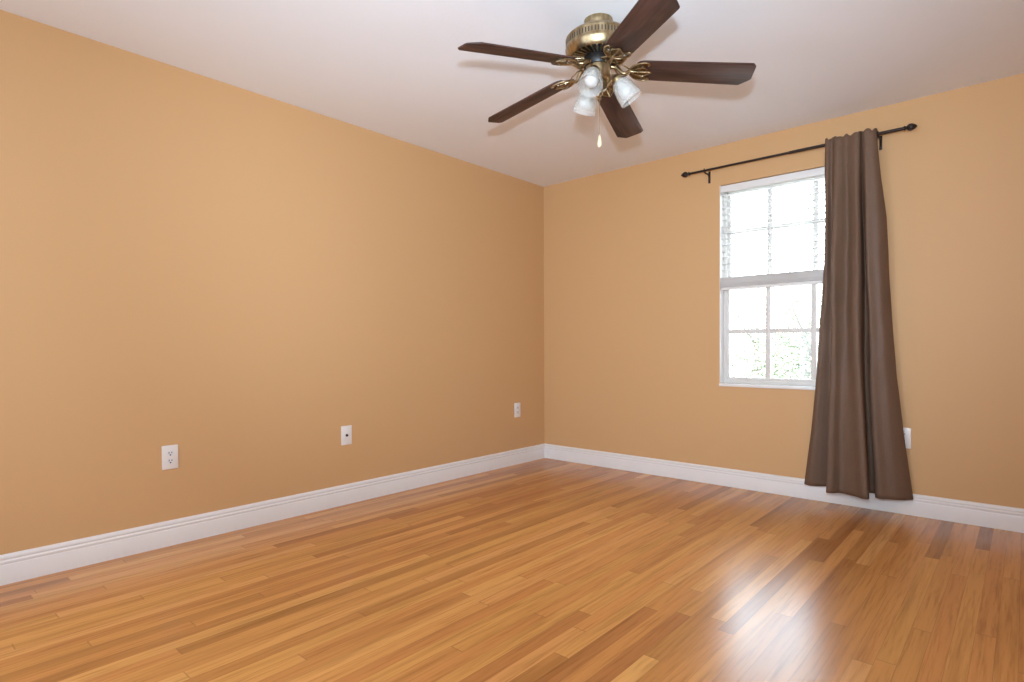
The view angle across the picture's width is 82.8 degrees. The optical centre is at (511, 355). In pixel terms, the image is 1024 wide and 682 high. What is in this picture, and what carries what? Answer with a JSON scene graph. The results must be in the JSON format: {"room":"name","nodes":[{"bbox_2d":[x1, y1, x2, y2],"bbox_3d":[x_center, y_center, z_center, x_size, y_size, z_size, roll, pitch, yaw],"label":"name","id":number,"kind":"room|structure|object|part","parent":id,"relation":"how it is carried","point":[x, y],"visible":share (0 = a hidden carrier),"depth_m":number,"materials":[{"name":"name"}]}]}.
{"room":"empty bedroom","nodes":[
{"label":"empty bedroom","id":0,"kind":"room"},
{"bbox_2d":[0,10,543,554],"bbox_3d":[-1.419,-0.264,3.450,0.180,2.440,5.310,1,1,42],"label":"wall","id":1,"kind":"structure","parent":0,"point":[237,278],"depth_m":3.15,"materials":[{"name":"brown paint"}]},
{"bbox_2d":[162,444,177,469],"bbox_3d":[-1.739,0.516,2.954,0.009,0.122,0.076,1,1,42],"label":"wall outlet","id":2,"kind":"object","parent":1,"relation":"attached to","point":[169,452],"visible":1,"depth_m":2.95,"materials":[{"name":"beige plastic"}]},
{"bbox_2d":[167,450,173,455],"bbox_3d":[-1.736,0.497,2.952,0.002,0.028,0.034,1,1,42],"label":"receptacle","id":3,"kind":"object","parent":2,"relation":"attached to","point":[169,452],"depth_m":2.95,"materials":[{"name":"grey plastic"}]},
{"bbox_2d":[167,458,173,463],"bbox_3d":[-1.736,0.536,2.952,0.002,0.028,0.034,1,1,42],"label":"receptacle","id":4,"kind":"object","parent":2,"relation":"attached to","point":[169,460],"depth_m":2.95,"materials":[{"name":"grey plastic"}]},
{"bbox_2d":[0,444,544,585],"bbox_3d":[-1.341,0.894,3.403,0.015,0.127,4.950,1,1,42],"label":"baseboard","id":5,"kind":"structure","parent":1,"relation":"attached to","point":[18,566],"depth_m":3.15,"materials":[{"name":"white wood"}]},
{"bbox_2d":[341,425,351,444],"bbox_3d":[-1.057,0.510,3.718,0.017,0.122,0.076,1,1,42],"label":"wall plate","id":6,"kind":"object","parent":1,"relation":"attached to","point":[346,431],"visible":1,"depth_m":3.72,"materials":[{"name":"beige plastic"}]},
{"bbox_2d":[514,403,520,416],"bbox_3d":[0.048,0.465,4.971,0.009,0.122,0.076,1,1,42],"label":"wall outlet","id":7,"kind":"object","parent":1,"relation":"attached to","point":[517,406],"visible":1,"depth_m":4.97,"materials":[{"name":"beige plastic"}]},
{"bbox_2d":[0,458,1023,681],"bbox_3d":[0.132,1.030,2.100,4.310,0.120,5.310,1,1,42],"label":"floor","id":8,"kind":"structure","parent":0,"point":[544,569],"depth_m":2.36,"materials":[{"name":"brown wood"}]},
{"bbox_2d":[0,0,1023,186],"bbox_3d":[0.121,-1.529,2.061,4.310,0.120,5.310,1,1,42],"label":"ceiling","id":9,"kind":"structure","parent":0,"point":[396,69],"depth_m":2.90,"materials":[{"name":"white paint"}]},
{"bbox_2d":[458,0,755,147],"bbox_3d":[0.352,-1.193,2.604,1.220,0.571,1.270,1,1,42],"label":"ceiling fan","id":10,"kind":"object","parent":9,"relation":"hanging from","point":[597,46],"visible":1,"depth_m":2.50,"materials":[{"name":"brown wood"}]},
{"bbox_3d":[0.027,-1.228,2.359,0.492,0.059,0.138,-1,14,-30],"label":"blade","id":11,"kind":"part","parent":10,"relation":"part of","materials":[{"name":"brown wood"}]},
{"bbox_3d":[0.073,-1.236,2.841,0.492,0.059,0.138,1,14,42],"label":"blade","id":12,"kind":"part","parent":10,"relation":"part of","materials":[{"name":"brown wood"}]},
{"bbox_3d":[0.348,-1.181,2.681,0.071,0.084,0.061,1,1,42],"label":"bulb","id":13,"kind":"part","parent":10,"relation":"part of","materials":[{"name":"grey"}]},
{"bbox_3d":[0.341,-1.177,2.461,0.060,0.084,0.073,1,1,42],"label":"bulb","id":14,"kind":"part","parent":10,"relation":"part of","materials":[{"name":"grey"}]},
{"bbox_2d":[570,24,623,66],"bbox_3d":[0.381,-1.351,2.566,0.286,0.069,0.286,1,1,42],"label":"motor","id":15,"kind":"object","parent":10,"relation":"attached to","point":[586,40],"depth_m":2.46,"materials":[{"name":"gold metal"}]},
{"bbox_3d":[0.381,-1.087,2.528,0.004,0.258,0.007,0,1,-7],"label":"pull chain","id":16,"kind":"part","parent":10,"relation":"part of","materials":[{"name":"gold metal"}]},
{"bbox_3d":[0.382,-0.934,2.529,0.020,0.055,0.020,1,1,42],"label":"pull knob","id":17,"kind":"part","parent":10,"relation":"part of","materials":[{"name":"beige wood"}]},
{"bbox_3d":[0.434,-1.217,2.568,0.049,0.057,0.013,0,1,0],"label":"lamp arm","id":18,"kind":"part","parent":10,"relation":"part of","materials":[{"name":"gold metal"}]},
{"bbox_3d":[0.546,-1.228,2.946,0.138,0.059,0.492,-14,-6,23],"label":"blade","id":19,"kind":"part","parent":10,"relation":"part of","materials":[{"name":"brown wood"}]},
{"bbox_3d":[0.500,-1.179,2.570,0.068,0.084,0.065,1,1,42],"label":"bulb","id":20,"kind":"part","parent":10,"relation":"part of","materials":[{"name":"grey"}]},
{"bbox_3d":[0.471,-1.227,2.166,0.138,0.059,0.492,12,-2,-12],"label":"blade","id":21,"kind":"part","parent":10,"relation":"part of","materials":[{"name":"brown wood"}]},
{"bbox_3d":[0.791,-1.234,2.529,0.492,0.059,0.138,0,-12,6],"label":"blade","id":22,"kind":"part","parent":10,"relation":"part of","materials":[{"name":"brown wood"}]},
{"bbox_2d":[544,73,1023,508],"bbox_3d":[1.827,-0.286,4.000,3.950,2.440,0.180,1,1,42],"label":"wall","id":23,"kind":"structure","parent":0,"point":[632,253],"depth_m":3.92,"materials":[{"name":"brown paint"}]},
{"bbox_2d":[719,175,824,389],"bbox_3d":[1.889,-0.497,3.904,0.952,1.438,0.147,1,1,42],"label":"window","id":24,"kind":"structure","parent":23,"relation":"in","point":[726,380],"depth_m":4.04,"materials":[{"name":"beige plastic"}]},
{"bbox_3d":[1.887,0.211,3.908,0.952,0.021,0.130,1,1,42],"label":"sill","id":25,"kind":"part","parent":24,"relation":"part of","materials":[{"name":"white wood"}]},
{"bbox_3d":[1.906,-0.167,3.926,0.910,0.687,0.026,1,1,42],"label":"sash","id":26,"kind":"part","parent":24,"relation":"part of","materials":[{"name":"glass"}]},
{"bbox_2d":[721,167,824,290],"bbox_3d":[1.868,-0.839,3.877,0.944,0.745,0.056,1,1,42],"label":"window blind","id":27,"kind":"object","parent":24,"relation":"attached to","point":[808,277],"visible":0.66,"depth_m":3.94,"materials":[{"name":"white plastic"}]},
{"bbox_3d":[1.597,-0.832,4.119,0.002,0.690,0.053,1,1,42],"label":"ladder cord","id":28,"kind":"part","parent":27,"relation":"part of","materials":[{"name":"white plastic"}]},
{"bbox_3d":[1.870,-0.477,3.883,0.936,0.022,0.054,1,1,42],"label":"rail","id":29,"kind":"part","parent":27,"relation":"part of","materials":[{"name":"white plastic"}]},
{"bbox_3d":[1.923,-0.841,3.938,0.910,0.710,0.026,1,1,42],"label":"sash","id":30,"kind":"part","parent":24,"relation":"part of","materials":[{"name":"clear plastic"}]},
{"bbox_2d":[544,443,1023,532],"bbox_3d":[1.768,0.872,3.945,3.950,0.127,0.015,1,1,42],"label":"baseboard","id":31,"kind":"structure","parent":23,"relation":"attached to","point":[946,509],"depth_m":3.86,"materials":[{"name":"white wood"}]},
{"bbox_2d":[681,123,916,183],"bbox_3d":[1.801,-1.292,3.817,1.430,0.095,0.105,1,1,42],"label":"curtain rod","id":32,"kind":"object","parent":23,"relation":"attached to","point":[911,126],"visible":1,"depth_m":3.76,"materials":[{"name":"brown metal"}]},
{"bbox_3d":[1.555,-1.322,3.993,0.702,0.016,0.016,1,1,42],"label":"rod","id":33,"kind":"part","parent":32,"relation":"part of","materials":[{"name":"brown metal"}]},
{"bbox_2d":[804,128,912,499],"bbox_3d":[2.073,-0.258,3.520,0.591,2.198,0.200,1,1,42],"label":"curtain","id":34,"kind":"object","parent":32,"relation":"hanging from","point":[857,447],"visible":1,"depth_m":3.49,"materials":[{"name":"brown fabric"}]},
{"bbox_2d":[903,428,910,448],"bbox_3d":[2.324,0.488,3.449,0.076,0.122,0.009,1,1,42],"label":"wall outlet","id":35,"kind":"object","parent":23,"relation":"attached to","point":[907,431],"visible":0.41,"depth_m":3.43,"materials":[{"name":"beige plastic"}]},
{"label":"outside","id":36,"kind":"structure","parent":0,"visible":0},
{"bbox_3d":[20.357,3.587,27.943,80.000,0.200,59.520,1,1,42],"label":"ground","id":37,"kind":"structure","parent":36,"visible":0},
{"bbox_2d":[730,270,810,378],"bbox_3d":[5.685,0.915,13.384,2.533,5.728,2.704,1,1,42],"label":"leafy tree","id":38,"kind":"object","parent":37,"relation":"on","point":[733,354],"visible":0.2,"depth_m":13.05,"materials":[{"name":"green plant"}]},
{"bbox_2d":[731,252,823,378],"bbox_3d":[5.403,1.014,10.584,2.560,5.619,2.208,0,1,-15],"label":"leafy tree","id":39,"kind":"object","parent":37,"relation":"on","point":[806,366],"visible":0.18,"depth_m":10.58,"materials":[{"name":"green plant"}]}
]}

